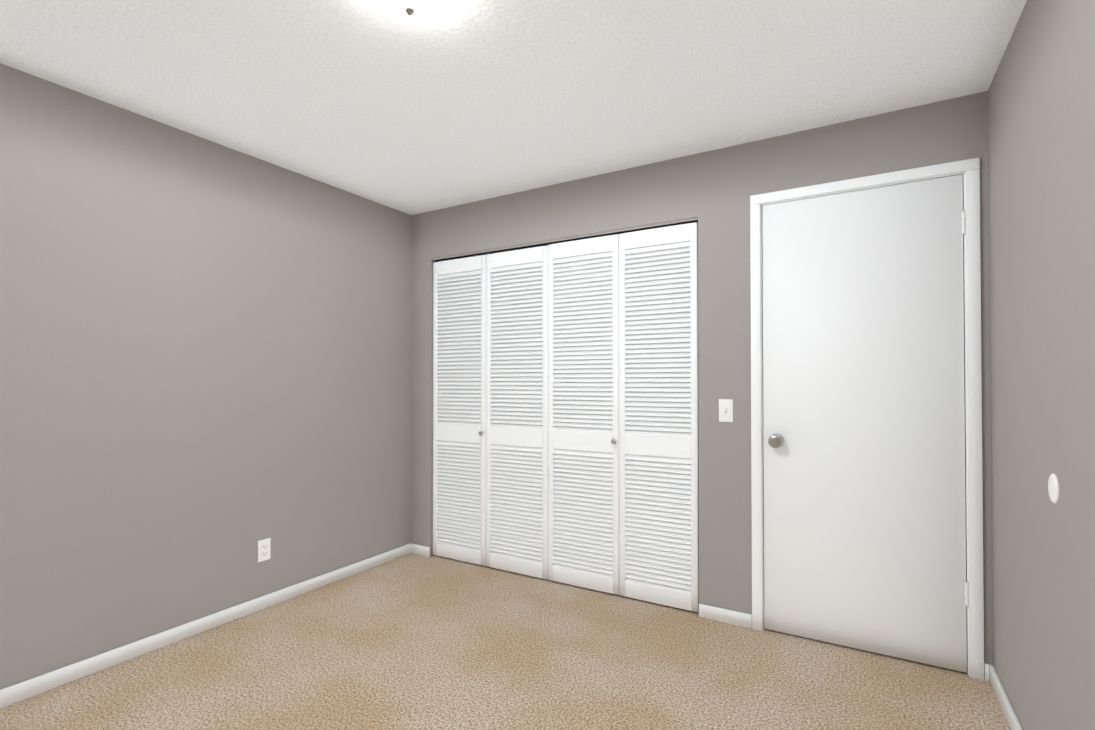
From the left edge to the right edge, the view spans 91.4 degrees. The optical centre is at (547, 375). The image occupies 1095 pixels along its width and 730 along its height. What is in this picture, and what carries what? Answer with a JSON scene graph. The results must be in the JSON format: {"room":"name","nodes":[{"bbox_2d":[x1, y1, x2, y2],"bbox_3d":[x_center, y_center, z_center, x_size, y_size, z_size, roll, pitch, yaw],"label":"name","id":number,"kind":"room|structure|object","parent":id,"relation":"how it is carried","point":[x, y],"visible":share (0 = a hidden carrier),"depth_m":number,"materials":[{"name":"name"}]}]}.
{"room":"empty bedroom","nodes":[
{"label":"empty bedroom","id":0,"kind":"room"},
{"bbox_2d":[0,63,411,689],"bbox_3d":[-1.850,0.037,2.428,0.120,2.400,3.500,0,-1,30],"label":"wall","id":1,"kind":"structure","parent":0,"point":[204,365],"depth_m":2.49,"materials":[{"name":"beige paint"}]},
{"bbox_2d":[0,543,411,708],"bbox_3d":[-1.792,1.202,2.381,0.013,0.068,3.260,0,-1,30],"label":"baseboard","id":2,"kind":"structure","parent":1,"relation":"attached to","point":[20,691],"depth_m":2.48,"materials":[{"name":"white paint"}]},
{"bbox_2d":[258,538,270,561],"bbox_3d":[-1.515,0.932,2.860,0.008,0.114,0.070,0,-1,30],"label":"electrical outlet","id":3,"kind":"object","parent":1,"relation":"attached to","point":[264,549],"visible":1,"depth_m":2.86,"materials":[{"name":"white plastic"}]},
{"bbox_2d":[0,553,1010,729],"bbox_3d":[-0.224,1.281,1.887,3.456,0.100,4.240,0,-1,30],"label":"floor","id":4,"kind":"structure","parent":0,"point":[410,641],"depth_m":2.21,"materials":[{"name":"carpet"}]},
{"bbox_2d":[0,0,1026,214],"bbox_3d":[-0.224,-1.219,1.915,3.456,0.100,4.240,0,-1,30],"label":"ceiling","id":5,"kind":"structure","parent":0,"point":[469,101],"depth_m":2.06,"materials":[{"name":"white paint"}]},
{"bbox_2d":[365,0,463,26],"bbox_3d":[-0.407,-1.120,1.580,0.330,0.106,0.330,0,-1,30],"label":"ceiling light","id":6,"kind":"object","parent":5,"relation":"attached to","point":[419,13],"visible":1,"depth_m":1.60,"materials":[{"name":"white glass"}]},
{"bbox_2d":[411,91,992,679],"bbox_3d":[0.445,0.044,3.038,3.216,2.400,0.120,0,-1,30],"label":"wall","id":7,"kind":"structure","parent":0,"point":[711,193],"depth_m":2.72,"materials":[{"name":"beige paint"}]},
{"bbox_2d":[411,544,429,556],"bbox_3d":[-0.888,1.218,3.733,0.174,0.068,0.013,0,-1,30],"label":"baseboard","id":8,"kind":"structure","parent":7,"relation":"attached to","point":[421,550],"depth_m":3.72,"materials":[{"name":"white paint"}]},
{"bbox_2d":[433,255,485,565],"bbox_3d":[-0.604,0.222,3.600,0.454,2.031,0.061,0,-1,30],"label":"closet door","id":9,"kind":"structure","parent":7,"relation":"in","point":[459,409],"depth_m":3.60,"materials":[{"name":"white paint"}]},
{"bbox_2d":[486,246,547,578],"bbox_3d":[-0.195,0.220,3.378,0.468,2.031,0.028,0,-1,30],"label":"closet door","id":10,"kind":"structure","parent":7,"relation":"in","point":[516,411],"depth_m":3.37,"materials":[{"name":"white paint"}]},
{"bbox_2d":[548,234,618,594],"bbox_3d":[0.200,0.215,3.127,0.461,2.035,0.061,0,-1,30],"label":"closet door","id":11,"kind":"structure","parent":7,"relation":"in","point":[583,412],"depth_m":3.13,"materials":[{"name":"white paint"}]},
{"bbox_2d":[619,222,698,611],"bbox_3d":[0.600,0.213,2.910,0.441,2.035,0.028,0,-1,30],"label":"closet door","id":12,"kind":"structure","parent":7,"relation":"in","point":[658,439],"depth_m":2.90,"materials":[{"name":"white paint"}]},
{"bbox_2d":[699,604,751,628],"bbox_3d":[0.891,1.206,2.686,0.259,0.068,0.013,0,-1,30],"label":"baseboard","id":13,"kind":"structure","parent":7,"relation":"attached to","point":[737,618],"depth_m":2.68,"materials":[{"name":"white paint"}]},
{"bbox_2d":[719,399,732,421],"bbox_3d":[0.897,0.175,2.691,0.070,0.114,0.019,0,-1,30],"label":"light switch","id":14,"kind":"object","parent":7,"relation":"attached to","point":[725,410],"visible":1,"depth_m":2.69,"materials":[{"name":"white plastic"}]},
{"bbox_2d":[762,174,968,672],"bbox_3d":[1.387,0.194,2.398,0.795,2.065,0.098,0,-1,30],"label":"entry door","id":15,"kind":"structure","parent":7,"relation":"in","point":[864,433],"depth_m":2.39,"materials":[{"name":"white paint"}]},
{"bbox_2d":[750,158,983,680],"bbox_3d":[1.418,0.173,2.456,0.891,2.129,0.134,0,-1,30],"label":"door frame","id":16,"kind":"structure","parent":7,"relation":"attached to","point":[968,170],"depth_m":2.22,"materials":[{"name":"white paint"}]},
{"bbox_2d":[984,663,989,680],"bbox_3d":[1.779,1.200,2.163,0.016,0.068,0.013,0,-1,30],"label":"baseboard","id":17,"kind":"structure","parent":7,"relation":"attached to","point":[986,672],"depth_m":2.16,"materials":[{"name":"white paint"}]},
{"bbox_2d":[988,0,1094,729],"bbox_3d":[1.025,0.018,0.736,0.120,2.400,3.500,0,-1,30],"label":"wall","id":18,"kind":"structure","parent":0,"point":[1041,124],"depth_m":1.53,"materials":[{"name":"beige paint"}]},
{"bbox_2d":[989,664,1022,729],"bbox_3d":[0.968,1.184,0.757,0.013,0.068,3.260,0,-1,30],"label":"baseboard","id":19,"kind":"structure","parent":18,"relation":"attached to","point":[1006,707],"depth_m":1.95,"materials":[{"name":"white paint"}]},
{"bbox_2d":[1048,474,1059,502],"bbox_3d":[1.376,0.306,1.455,0.008,0.080,0.080,0,-1,30],"label":"bumper cover","id":20,"kind":"object","parent":18,"relation":"attached to","point":[1053,488],"visible":0.96,"depth_m":1.44,"materials":[{"name":"white plastic"}]}
]}

